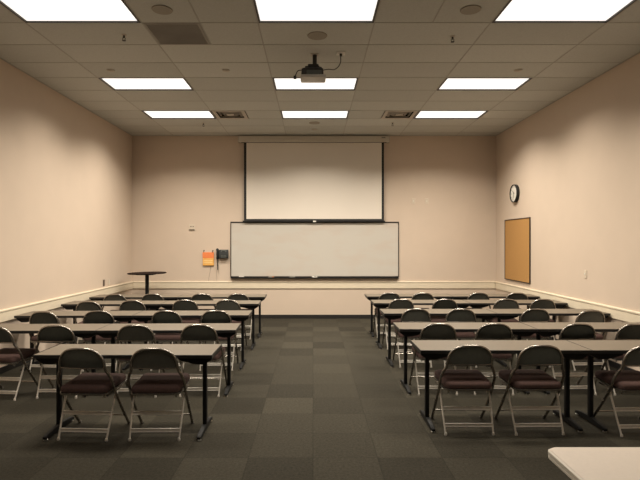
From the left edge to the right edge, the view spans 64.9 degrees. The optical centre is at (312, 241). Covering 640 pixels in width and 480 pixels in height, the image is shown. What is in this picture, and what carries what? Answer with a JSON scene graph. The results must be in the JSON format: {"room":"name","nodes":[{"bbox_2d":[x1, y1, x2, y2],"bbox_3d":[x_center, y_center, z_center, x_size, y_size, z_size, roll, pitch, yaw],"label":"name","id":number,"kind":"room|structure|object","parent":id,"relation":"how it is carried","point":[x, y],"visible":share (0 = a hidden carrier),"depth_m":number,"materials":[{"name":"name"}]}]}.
{"room":"classroom","nodes":[
{"label":"classroom","id":0,"kind":"room"},
{"bbox_2d":[0,59,131,367],"bbox_3d":[-4.130,-0.335,4.110,0.120,4.110,14.420,0,0,0],"label":"wall","id":1,"kind":"structure","parent":0,"point":[66,170],"depth_m":7.92,"materials":[{"name":"paint"}]},
{"bbox_2d":[0,321,117,373],"bbox_3d":[-4.066,1.677,4.106,0.008,0.085,14.412,0,0,0],"label":"baseboard","id":2,"kind":"structure","parent":1,"relation":"attached to","point":[6,368],"depth_m":6.83,"materials":[{"name":"black plastic"}]},
{"bbox_2d":[0,281,132,322],"bbox_3d":[-4.056,0.966,4.110,0.027,0.159,14.420,0,0,0],"label":"trim","id":3,"kind":"structure","parent":1,"relation":"attached to","point":[8,314],"depth_m":7.97,"materials":[{"name":"beige wood"}]},
{"bbox_2d":[132,136,495,314],"bbox_3d":[0.025,-0.335,11.380,8.430,4.110,0.120,0,0,0],"label":"wall","id":4,"kind":"structure","parent":0,"point":[178,182],"depth_m":11.32,"materials":[{"name":"paint"}]},
{"bbox_2d":[189,224,194,230],"bbox_3d":[-2.720,-0.330,11.305,0.135,0.150,0.030,0,0,0],"label":"wall jack plate","id":5,"kind":"object","parent":4,"relation":"attached to","point":[191,226],"visible":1,"depth_m":11.31,"materials":[{"name":"beige plastic"}]},
{"bbox_2d":[203,250,213,265],"bbox_3d":[-2.352,0.356,11.300,0.256,0.349,0.040,0,0,0],"label":"card holder","id":6,"kind":"object","parent":4,"relation":"attached to","point":[208,257],"visible":1,"depth_m":11.29,"materials":[{"name":"orange"}]},
{"bbox_2d":[216,248,227,269],"bbox_3d":[-2.038,0.382,11.274,0.276,0.483,0.091,0,0,0],"label":"wall telephone","id":7,"kind":"object","parent":4,"relation":"attached to","point":[219,253],"visible":1,"depth_m":11.25,"materials":[{"name":"black plastic"}]},
{"bbox_2d":[133,281,494,288],"bbox_3d":[0.025,0.966,11.306,8.130,0.159,0.027,0,0,0],"label":"trim","id":8,"kind":"structure","parent":4,"relation":"attached to","point":[136,284],"depth_m":11.30,"materials":[{"name":"beige wood"}]},
{"bbox_2d":[238,135,389,221],"bbox_3d":[0.020,-1.407,11.245,3.382,1.925,0.148,0,0,0],"label":"projection screen","id":9,"kind":"object","parent":4,"relation":"attached to","point":[287,178],"visible":1,"depth_m":11.24,"materials":[{"name":"fabric"}]},
{"bbox_2d":[230,222,398,277],"bbox_3d":[0.037,0.182,11.277,3.785,1.276,0.085,0,0,0],"label":"whiteboard","id":10,"kind":"object","parent":4,"relation":"attached to","point":[257,249],"visible":1,"depth_m":11.30,"materials":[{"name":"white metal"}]},
{"bbox_2d":[231,277,398,277],"bbox_3d":[0.037,0.797,11.277,3.755,0.045,0.085,0,0,0],"label":"marker tray","id":11,"kind":"object","parent":10,"relation":"on","point":[231,277],"depth_m":11.24,"materials":[{"name":"black"}]},
{"bbox_2d":[249,315,476,317],"bbox_3d":[0.025,1.677,11.316,8.190,0.085,0.008,0,0,0],"label":"baseboard","id":12,"kind":"structure","parent":4,"relation":"attached to","point":[256,316],"depth_m":11.31,"materials":[{"name":"black plastic"}]},
{"bbox_2d":[0,318,639,479],"bbox_3d":[0.025,1.770,4.110,8.430,0.100,14.660,0,0,0],"label":"floor","id":13,"kind":"structure","parent":0,"point":[313,398],"depth_m":4.79,"materials":[{"name":"carpet"}]},
{"bbox_2d":[0,327,41,400],"bbox_3d":[-3.432,1.312,5.651,0.520,0.815,0.490,0,0,5],"label":"folding chair","id":14,"kind":"object","parent":13,"relation":"on","point":[8,356],"visible":0.96,"depth_m":5.53,"materials":[{"name":"metal"}]},
{"bbox_2d":[29,311,75,369],"bbox_3d":[-3.522,1.312,6.811,0.520,0.815,0.490,0,0,5],"label":"folding chair","id":15,"kind":"object","parent":13,"relation":"on","point":[39,317],"visible":0.38,"depth_m":6.61,"materials":[{"name":"metal"}]},
{"bbox_2d":[0,324,109,397],"bbox_3d":[-3.198,1.350,5.791,1.553,0.740,0.510,0,0,-1],"label":"table","id":16,"kind":"object","parent":13,"relation":"on","point":[79,330],"visible":0.47,"depth_m":5.77,"materials":[{"name":"black"}]},
{"bbox_2d":[35,325,88,398],"bbox_3d":[-2.824,1.312,5.712,0.520,0.815,0.490,0,0,-1],"label":"folding chair","id":17,"kind":"object","parent":13,"relation":"on","point":[49,333],"visible":0.56,"depth_m":5.51,"materials":[{"name":"metal"}]},
{"bbox_2d":[14,311,141,371],"bbox_3d":[-3.198,1.350,6.931,1.553,0.740,0.510,0,0,-1],"label":"table","id":18,"kind":"object","parent":13,"relation":"on","point":[122,316],"visible":0.59,"depth_m":6.80,"materials":[{"name":"black"}]},
{"bbox_2d":[75,301,105,343],"bbox_3d":[-3.439,1.312,7.932,0.520,0.815,0.490,0,0,3],"label":"folding chair","id":19,"kind":"object","parent":13,"relation":"on","point":[84,305],"visible":0.25,"depth_m":7.72,"materials":[{"name":"metal"}]},
{"bbox_2d":[57,348,129,441],"bbox_3d":[-1.989,1.312,4.537,0.520,0.815,0.490,0,0,3],"label":"folding chair","id":20,"kind":"object","parent":13,"relation":"on","point":[84,384],"visible":1,"depth_m":4.38,"materials":[{"name":"metal"}]},
{"bbox_2d":[82,311,127,371],"bbox_3d":[-2.856,1.312,6.872,0.520,0.815,0.490,0,0,-3],"label":"folding chair","id":21,"kind":"object","parent":13,"relation":"on","point":[92,317],"visible":0.44,"depth_m":6.67,"materials":[{"name":"metal"}]},
{"bbox_2d":[61,301,165,343],"bbox_3d":[-3.198,1.350,8.171,1.553,0.740,0.510,0,0,-1],"label":"table","id":22,"kind":"object","parent":13,"relation":"on","point":[153,305],"visible":0.52,"depth_m":8.02,"materials":[{"name":"black"}]},
{"bbox_2d":[102,294,126,310],"bbox_3d":[-3.461,1.312,8.962,0.520,0.815,0.490,0,0,-3],"label":"folding chair","id":23,"kind":"object","parent":13,"relation":"on","point":[112,297],"visible":0.12,"depth_m":8.74,"materials":[{"name":"metal"}]},
{"bbox_2d":[33,344,221,440],"bbox_3d":[-1.653,1.350,4.600,1.553,0.740,0.510,0,0,0],"label":"table","id":24,"kind":"object","parent":13,"relation":"on","point":[197,354],"visible":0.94,"depth_m":4.58,"materials":[{"name":"laminate"}]},
{"bbox_2d":[118,300,150,343],"bbox_3d":[-2.824,1.312,8.052,0.520,0.815,0.490,0,0,-1],"label":"folding chair","id":25,"kind":"object","parent":13,"relation":"on","point":[129,305],"visible":0.27,"depth_m":7.85,"materials":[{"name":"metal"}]},
{"bbox_2d":[89,294,182,307],"bbox_3d":[-3.198,1.350,9.171,1.553,0.740,0.510,0,0,-1],"label":"table","id":26,"kind":"object","parent":13,"relation":"on","point":[167,297],"visible":0.3,"depth_m":9.04,"materials":[{"name":"black"}]},
{"bbox_2d":[116,325,164,397],"bbox_3d":[-1.959,1.312,5.742,0.520,0.815,0.490,0,0,-1],"label":"folding chair","id":27,"kind":"object","parent":13,"relation":"on","point":[128,333],"visible":0.48,"depth_m":5.54,"materials":[{"name":"metal"}]},
{"bbox_2d":[127,271,166,310],"bbox_3d":[-3.480,1.177,10.550,0.790,1.085,0.790,0,0,0],"label":"bar table","id":28,"kind":"object","parent":13,"relation":"on","point":[146,274],"visible":0.58,"depth_m":10.51,"materials":[{"name":"brown wood"}]},
{"bbox_2d":[141,294,169,334],"bbox_3d":[-2.816,1.312,9.052,0.520,0.815,0.490,0,0,1],"label":"folding chair","id":29,"kind":"object","parent":13,"relation":"on","point":[148,297],"visible":0.16,"depth_m":8.84,"materials":[{"name":"metal"}]},
{"bbox_2d":[127,348,193,440],"bbox_3d":[-1.378,1.312,4.537,0.520,0.815,0.490,0,0,-1],"label":"folding chair","id":30,"kind":"object","parent":13,"relation":"on","point":[148,384],"visible":1,"depth_m":4.38,"materials":[{"name":"black metal"}]},
{"bbox_2d":[95,323,240,397],"bbox_3d":[-1.641,1.350,5.824,1.553,0.740,0.510,0,0,-1],"label":"table","id":31,"kind":"object","parent":13,"relation":"on","point":[224,330],"visible":0.72,"depth_m":5.79,"materials":[{"name":"black"}]},
{"bbox_2d":[150,310,188,370],"bbox_3d":[-1.943,1.312,6.891,0.520,0.815,0.490,0,0,2],"label":"folding chair","id":32,"kind":"object","parent":13,"relation":"on","point":[163,316],"visible":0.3,"depth_m":6.70,"materials":[{"name":"metal"}]},
{"bbox_2d":[172,300,205,343],"bbox_3d":[-2.018,1.312,8.130,0.520,0.815,0.490,0,0,0],"label":"folding chair","id":33,"kind":"object","parent":13,"relation":"on","point":[180,305],"visible":0.27,"depth_m":7.93,"materials":[{"name":"metal"}]},
{"bbox_2d":[132,310,251,370],"bbox_3d":[-1.641,1.350,6.964,1.553,0.740,0.510,0,0,-1],"label":"table","id":34,"kind":"object","parent":13,"relation":"on","point":[241,316],"visible":0.73,"depth_m":6.89,"materials":[{"name":"black"}]},
{"bbox_2d":[179,324,226,396],"bbox_3d":[-1.262,1.312,5.766,0.520,0.815,0.490,0,0,0],"label":"folding chair","id":35,"kind":"object","parent":13,"relation":"on","point":[195,332],"visible":0.71,"depth_m":5.58,"materials":[{"name":"metal"}]},
{"bbox_2d":[191,293,214,310],"bbox_3d":[-1.960,1.312,9.072,0.520,0.815,0.490,0,0,0],"label":"folding chair","id":36,"kind":"object","parent":13,"relation":"on","point":[201,296],"visible":0.09,"depth_m":8.86,"materials":[{"name":"metal"}]},
{"bbox_2d":[160,300,260,350],"bbox_3d":[-1.641,1.350,8.204,1.553,0.740,0.510,0,0,-1],"label":"table","id":37,"kind":"object","parent":13,"relation":"on","point":[249,304],"visible":0.68,"depth_m":8.15,"materials":[{"name":"black"}]},
{"bbox_2d":[199,310,238,370],"bbox_3d":[-1.299,1.312,6.905,0.520,0.815,0.490,0,0,-1],"label":"folding chair","id":38,"kind":"object","parent":13,"relation":"on","point":[212,316],"visible":0.51,"depth_m":6.71,"materials":[{"name":"metal"}]},
{"bbox_2d":[177,294,266,338],"bbox_3d":[-1.641,1.350,9.204,1.553,0.740,0.510,0,0,-1],"label":"table","id":39,"kind":"object","parent":13,"relation":"on","point":[261,297],"visible":0.65,"depth_m":9.10,"materials":[{"name":"black"}]},
{"bbox_2d":[214,300,247,350],"bbox_3d":[-1.346,1.312,8.144,0.520,0.815,0.490,0,0,1],"label":"folding chair","id":40,"kind":"object","parent":13,"relation":"on","point":[222,304],"visible":0.33,"depth_m":7.94,"materials":[{"name":"metal"}]},
{"bbox_2d":[227,293,251,338],"bbox_3d":[-1.329,1.312,9.072,0.520,0.815,0.490,0,0,-1],"label":"folding chair","id":41,"kind":"object","parent":13,"relation":"on","point":[237,296],"visible":0.31,"depth_m":8.86,"materials":[{"name":"metal"}]},
{"bbox_2d":[373,293,400,333],"bbox_3d":[1.375,1.312,9.227,0.520,0.815,0.490,0,0,0],"label":"folding chair","id":42,"kind":"object","parent":13,"relation":"on","point":[385,296],"visible":0.37,"depth_m":9.02,"materials":[{"name":"metal"}]},
{"bbox_2d":[382,299,413,349],"bbox_3d":[1.410,1.312,8.237,0.520,0.815,0.490,0,0,0],"label":"folding chair","id":43,"kind":"object","parent":13,"relation":"on","point":[397,303],"visible":0.5,"depth_m":8.04,"materials":[{"name":"metal"}]},
{"bbox_2d":[364,294,452,337],"bbox_3d":[1.752,1.350,9.290,1.553,0.740,0.510,0,0,0],"label":"table","id":44,"kind":"object","parent":13,"relation":"on","point":[368,296],"visible":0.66,"depth_m":9.21,"materials":[{"name":"black"}]},
{"bbox_2d":[392,308,431,367],"bbox_3d":[1.406,1.312,7.077,0.520,0.815,0.490,0,0,-1],"label":"folding chair","id":45,"kind":"object","parent":13,"relation":"on","point":[410,315],"visible":0.56,"depth_m":6.88,"materials":[{"name":"metal"}]},
{"bbox_2d":[370,300,470,349],"bbox_3d":[1.752,1.350,8.300,1.553,0.740,0.510,0,0,0],"label":"table","id":46,"kind":"object","parent":13,"relation":"on","point":[379,304],"visible":0.7,"depth_m":8.15,"materials":[{"name":"black"}]},
{"bbox_2d":[411,293,433,308],"bbox_3d":[1.966,1.312,9.227,0.520,0.815,0.490,0,0,-1],"label":"folding chair","id":47,"kind":"object","parent":13,"relation":"on","point":[419,296],"visible":0.13,"depth_m":9.01,"materials":[{"name":"metal"}]},
{"bbox_2d":[409,323,457,394],"bbox_3d":[1.405,1.312,5.832,0.520,0.815,0.490,0,0,0],"label":"folding chair","id":48,"kind":"object","parent":13,"relation":"on","point":[435,331],"visible":0.64,"depth_m":5.63,"materials":[{"name":"metal"}]},
{"bbox_2d":[379,309,496,367],"bbox_3d":[1.752,1.350,7.140,1.553,0.740,0.510,0,0,0],"label":"table","id":49,"kind":"object","parent":13,"relation":"on","point":[390,314],"visible":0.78,"depth_m":7.00,"materials":[{"name":"black"}]},
{"bbox_2d":[431,299,457,339],"bbox_3d":[2.106,1.312,8.237,0.520,0.815,0.490,0,0,-1],"label":"folding chair","id":50,"kind":"object","parent":13,"relation":"on","point":[441,303],"visible":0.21,"depth_m":8.03,"materials":[{"name":"metal"}]},
{"bbox_2d":[436,308,476,367],"bbox_3d":[2.029,1.312,7.077,0.520,0.815,0.490,0,0,1],"label":"folding chair","id":51,"kind":"object","parent":13,"relation":"on","point":[455,315],"visible":0.39,"depth_m":6.88,"materials":[{"name":"metal"}]},
{"bbox_2d":[430,345,495,434],"bbox_3d":[1.395,1.312,4.662,0.520,0.815,0.490,0,0,0],"label":"folding chair","id":52,"kind":"object","parent":13,"relation":"on","point":[463,355],"visible":1,"depth_m":4.50,"materials":[{"name":"metal"}]},
{"bbox_2d":[393,322,537,394],"bbox_3d":[1.752,1.350,5.900,1.553,0.740,0.510,0,0,0],"label":"table","id":53,"kind":"object","parent":13,"relation":"on","point":[408,329],"visible":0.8,"depth_m":5.83,"materials":[{"name":"black"}]},
{"bbox_2d":[465,293,490,333],"bbox_3d":[2.963,1.312,9.227,0.520,0.815,0.490,0,0,-2],"label":"folding chair","id":54,"kind":"object","parent":13,"relation":"on","point":[474,296],"visible":0.16,"depth_m":9.01,"materials":[{"name":"metal"}]},
{"bbox_2d":[466,323,513,394],"bbox_3d":[2.042,1.312,5.837,0.520,0.815,0.490,0,0,2],"label":"folding chair","id":55,"kind":"object","parent":13,"relation":"on","point":[491,331],"visible":0.55,"depth_m":5.64,"materials":[{"name":"metal"}]},
{"bbox_2d":[448,294,539,308],"bbox_3d":[3.308,1.350,9.290,1.553,0.740,0.510,0,0,0],"label":"table","id":56,"kind":"object","parent":13,"relation":"on","point":[455,296],"visible":0.35,"depth_m":9.09,"materials":[{"name":"black"}]},
{"bbox_2d":[411,340,591,432],"bbox_3d":[1.752,1.350,4.790,1.553,0.740,0.510,0,0,0],"label":"table","id":57,"kind":"object","parent":13,"relation":"on","point":[429,349],"visible":0.96,"depth_m":4.77,"materials":[{"name":"black"}]},
{"bbox_2d":[485,299,520,338],"bbox_3d":[3.097,1.312,8.237,0.520,0.815,0.490,0,0,2],"label":"folding chair","id":58,"kind":"object","parent":13,"relation":"on","point":[502,303],"visible":0.29,"depth_m":8.03,"materials":[{"name":"metal"}]},
{"bbox_2d":[464,300,567,339],"bbox_3d":[3.308,1.350,8.300,1.553,0.740,0.510,0,0,0],"label":"table","id":59,"kind":"object","parent":13,"relation":"on","point":[475,304],"visible":0.27,"depth_m":8.15,"materials":[{"name":"black"}]},
{"bbox_2d":[506,293,529,308],"bbox_3d":[3.667,1.312,9.227,0.520,0.815,0.490,0,0,2],"label":"folding chair","id":60,"kind":"object","parent":13,"relation":"on","point":[515,296],"visible":0.09,"depth_m":9.01,"materials":[{"name":"metal"}]},
{"bbox_2d":[504,308,550,366],"bbox_3d":[3.033,1.312,7.077,0.520,0.815,0.490,0,0,-2],"label":"folding chair","id":61,"kind":"object","parent":13,"relation":"on","point":[530,315],"visible":0.34,"depth_m":6.87,"materials":[{"name":"metal"}]},
{"bbox_2d":[494,345,564,435],"bbox_3d":[2.017,1.312,4.662,0.520,0.815,0.490,0,0,-2],"label":"folding chair","id":62,"kind":"object","parent":13,"relation":"on","point":[534,355],"visible":1,"depth_m":4.50,"materials":[{"name":"metal"}]},
{"bbox_2d":[518,299,556,339],"bbox_3d":[3.675,1.312,8.237,0.520,0.815,0.490,0,0,0],"label":"folding chair","id":63,"kind":"object","parent":13,"relation":"on","point":[539,303],"visible":0.18,"depth_m":8.03,"materials":[{"name":"metal"}]},
{"bbox_2d":[487,309,610,367],"bbox_3d":[3.308,1.350,7.140,1.553,0.740,0.510,0,0,0],"label":"table","id":64,"kind":"object","parent":13,"relation":"on","point":[502,314],"visible":0.52,"depth_m":6.99,"materials":[{"name":"black"}]},
{"bbox_2d":[544,323,596,395],"bbox_3d":[2.963,1.312,5.832,0.520,0.815,0.490,0,0,-2],"label":"folding chair","id":65,"kind":"object","parent":13,"relation":"on","point":[576,331],"visible":0.52,"depth_m":5.63,"materials":[{"name":"metal"}]},
{"bbox_2d":[521,322,639,394],"bbox_3d":[3.308,1.350,5.900,1.553,0.740,0.510,0,0,0],"label":"table","id":66,"kind":"object","parent":13,"relation":"on","point":[545,329],"visible":0.42,"depth_m":5.84,"materials":[{"name":"black"}]},
{"bbox_2d":[558,310,605,370],"bbox_3d":[3.701,1.312,6.931,0.520,0.815,0.490,0,0,-5],"label":"folding chair","id":67,"kind":"object","parent":13,"relation":"on","point":[588,315],"visible":0.34,"depth_m":6.73,"materials":[{"name":"metal"}]},
{"bbox_2d":[548,447,639,479],"bbox_3d":[2.020,1.347,2.020,1.830,0.745,0.760,0,0,0],"label":"folding table","id":68,"kind":"object","parent":13,"relation":"on","point":[578,463],"visible":1,"depth_m":2.23,"materials":[{"name":"beige laminate"}]},
{"bbox_2d":[567,340,639,432],"bbox_3d":[3.308,1.350,4.790,1.553,0.740,0.510,0,0,0],"label":"table","id":69,"kind":"object","parent":13,"relation":"on","point":[601,349],"visible":0.82,"depth_m":4.77,"materials":[{"name":"black"}]},
{"bbox_2d":[593,346,639,436],"bbox_3d":[2.933,1.312,4.632,0.520,0.815,0.490,0,0,-2],"label":"folding chair","id":70,"kind":"object","parent":13,"relation":"on","point":[621,380],"visible":0.98,"depth_m":4.52,"materials":[{"name":"metal"}]},
{"bbox_2d":[594,324,639,395],"bbox_3d":[3.611,1.312,5.812,0.520,0.815,0.490,0,0,3],"label":"folding chair","id":71,"kind":"object","parent":13,"relation":"on","point":[629,331],"visible":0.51,"depth_m":5.61,"materials":[{"name":"metal"}]},
{"bbox_2d":[0,0,639,135],"bbox_3d":[0.025,-2.399,4.110,8.190,0.018,14.420,0,0,0],"label":"ceiling","id":72,"kind":"structure","parent":0,"point":[205,10],"depth_m":6.77,"materials":[{"name":"tile"}]},
{"bbox_2d":[0,0,140,22],"bbox_3d":[-2.500,-2.416,5.175,1.248,0.068,0.598,0,0,0],"label":"ceiling light","id":73,"kind":"object","parent":72,"relation":"attached to","point":[29,11],"visible":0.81,"depth_m":5.24,"materials":[{"name":"white plastic"}]},
{"bbox_2d":[99,78,193,90],"bbox_3d":[-2.500,-2.416,7.615,1.248,0.068,0.598,0,0,0],"label":"ceiling light","id":74,"kind":"object","parent":72,"relation":"attached to","point":[117,84],"visible":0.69,"depth_m":7.67,"materials":[{"name":"white plastic"}]},
{"bbox_2d":[152,5,172,14],"bbox_3d":[-1.550,-2.384,5.170,0.210,0.012,0.210,0,0,0],"label":"ceiling speaker","id":75,"kind":"object","parent":72,"relation":"attached to","point":[159,9],"visible":1,"depth_m":5.15},
{"bbox_2d":[155,7,169,13],"bbox_3d":[-1.550,-2.383,5.170,0.191,0.011,0.191,0,0,0],"label":"grille","id":76,"kind":"object","parent":75,"relation":"attached to","point":[159,10],"depth_m":5.17,"materials":[{"name":"beige metal"}]},
{"bbox_2d":[143,23,209,44],"bbox_3d":[-1.549,-2.395,5.785,0.614,0.022,0.590,0,0,0],"label":"ceiling vent","id":77,"kind":"object","parent":72,"relation":"in","point":[163,33],"visible":1,"depth_m":5.76,"materials":[{"name":"metal"}]},
{"bbox_2d":[142,111,215,118],"bbox_3d":[-2.500,-2.416,9.445,1.248,0.068,0.598,0,0,0],"label":"ceiling light","id":78,"kind":"object","parent":72,"relation":"attached to","point":[152,114],"visible":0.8,"depth_m":9.48,"materials":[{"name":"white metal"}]},
{"bbox_2d":[212,111,247,118],"bbox_3d":[-1.549,-2.420,9.445,0.594,0.071,0.594,0,0,0],"label":"ceiling vent","id":79,"kind":"object","parent":72,"relation":"in","point":[225,113],"visible":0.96,"depth_m":9.46,"materials":[{"name":"metal"}]},
{"bbox_2d":[281,111,348,118],"bbox_3d":[0.035,-2.416,9.445,1.248,0.068,0.598,0,0,0],"label":"ceiling light","id":80,"kind":"object","parent":72,"relation":"attached to","point":[285,114],"visible":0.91,"depth_m":9.48,"materials":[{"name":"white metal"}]},
{"bbox_2d":[273,78,357,90],"bbox_3d":[0.035,-2.416,7.615,1.248,0.068,0.598,0,0,0],"label":"ceiling light","id":81,"kind":"object","parent":72,"relation":"attached to","point":[281,84],"visible":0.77,"depth_m":7.72,"materials":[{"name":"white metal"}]},
{"bbox_2d":[253,0,379,22],"bbox_3d":[0.035,-2.416,5.175,1.248,0.068,0.598,0,0,0],"label":"ceiling light","id":82,"kind":"object","parent":72,"relation":"attached to","point":[268,11],"visible":1,"depth_m":5.24,"materials":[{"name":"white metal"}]},
{"bbox_2d":[307,31,326,39],"bbox_3d":[0.050,-2.384,5.820,0.230,0.012,0.230,0,0,0],"label":"ceiling speaker","id":83,"kind":"object","parent":72,"relation":"attached to","point":[317,35],"visible":1,"depth_m":5.80},
{"bbox_2d":[310,33,323,38],"bbox_3d":[0.050,-2.383,5.820,0.209,0.011,0.209,0,0,0],"label":"grille","id":84,"kind":"object","parent":83,"relation":"attached to","point":[312,35],"depth_m":5.81,"materials":[{"name":"beige metal"}]},
{"bbox_2d":[294,53,340,82],"bbox_3d":[0.058,-2.217,6.412,0.602,0.345,0.265,0,0,0],"label":"ceiling projector","id":85,"kind":"object","parent":72,"relation":"attached to","point":[312,73],"visible":1,"depth_m":6.34,"materials":[{"name":"plastic"}]},
{"bbox_2d":[0,0,639,135],"bbox_3d":[0.025,-2.388,4.110,8.190,0.003,14.420,0,0,0],"label":"grid","id":86,"kind":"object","parent":72,"relation":"attached to","point":[199,22],"depth_m":6.69,"materials":[{"name":"metal"}]},
{"bbox_2d":[336,52,344,56],"bbox_3d":[0.352,-2.368,6.360,0.110,0.038,0.110,0,0,0],"label":"outlet","id":87,"kind":"object","parent":72,"relation":"attached to","point":[337,53],"visible":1,"depth_m":6.35,"materials":[{"name":"white"}]},
{"bbox_2d":[381,111,417,118],"bbox_3d":[1.619,-2.420,9.445,0.594,0.071,0.594,0,0,0],"label":"ceiling vent","id":88,"kind":"object","parent":72,"relation":"in","point":[387,113],"visible":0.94,"depth_m":9.48,"materials":[{"name":"metal"}]},
{"bbox_2d":[414,111,487,118],"bbox_3d":[2.570,-2.416,9.445,1.248,0.068,0.598,0,0,0],"label":"ceiling light","id":89,"kind":"object","parent":72,"relation":"attached to","point":[421,114],"visible":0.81,"depth_m":9.48,"materials":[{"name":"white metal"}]},
{"bbox_2d":[460,5,480,14],"bbox_3d":[1.620,-2.384,5.170,0.210,0.012,0.210,0,0,0],"label":"ceiling speaker","id":90,"kind":"object","parent":72,"relation":"attached to","point":[470,9],"visible":1,"depth_m":5.15},
{"bbox_2d":[463,7,477,13],"bbox_3d":[1.620,-2.383,5.170,0.191,0.011,0.191,0,0,0],"label":"grille","id":91,"kind":"object","parent":90,"relation":"attached to","point":[466,10],"depth_m":5.17,"materials":[{"name":"beige metal"}]},
{"bbox_2d":[437,78,531,90],"bbox_3d":[2.570,-2.416,7.615,1.248,0.068,0.598,0,0,0],"label":"ceiling light","id":92,"kind":"object","parent":72,"relation":"attached to","point":[450,84],"visible":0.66,"depth_m":7.67,"materials":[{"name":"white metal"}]},
{"bbox_2d":[492,0,636,22],"bbox_3d":[2.570,-2.416,5.175,1.248,0.068,0.598,0,0,0],"label":"ceiling light","id":93,"kind":"object","parent":72,"relation":"attached to","point":[515,11],"visible":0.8,"depth_m":5.24,"materials":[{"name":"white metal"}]},
{"bbox_2d":[496,53,639,370],"bbox_3d":[4.180,-0.335,4.110,0.120,4.110,14.420,0,0,0],"label":"wall","id":94,"kind":"structure","parent":0,"point":[574,163],"depth_m":7.75,"materials":[{"name":"paint"}]},
{"bbox_2d":[0,52,639,135],"bbox_3d":[0.025,-2.388,4.110,8.190,0.004,14.420,0,0,0],"label":"trim","id":95,"kind":"structure","parent":94,"relation":"attached to","point":[638,52],"depth_m":7.92,"materials":[{"name":"metal"}]},
{"bbox_2d":[509,184,519,201],"bbox_3d":[4.087,-0.985,10.200,0.066,0.364,0.364,0,0,0],"label":"wall clock","id":96,"kind":"object","parent":94,"relation":"attached to","point":[514,194],"visible":1,"depth_m":10.17,"materials":[{"name":"black"}]},
{"bbox_2d":[505,217,530,283],"bbox_3d":[4.107,0.160,10.135,0.026,1.260,1.240,0,0,0],"label":"cork board","id":97,"kind":"object","parent":94,"relation":"attached to","point":[517,231],"visible":1,"depth_m":10.04,"materials":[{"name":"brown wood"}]},
{"bbox_2d":[495,281,639,321],"bbox_3d":[4.106,0.966,4.110,0.027,0.159,14.420,0,0,0],"label":"trim","id":98,"kind":"structure","parent":94,"relation":"attached to","point":[617,313],"depth_m":7.77,"materials":[{"name":"beige wood"}]},
{"bbox_2d":[548,336,633,369],"bbox_3d":[4.116,1.677,4.106,0.008,0.085,14.412,0,0,0],"label":"baseboard","id":99,"kind":"structure","parent":94,"relation":"attached to","point":[613,364],"depth_m":6.88,"materials":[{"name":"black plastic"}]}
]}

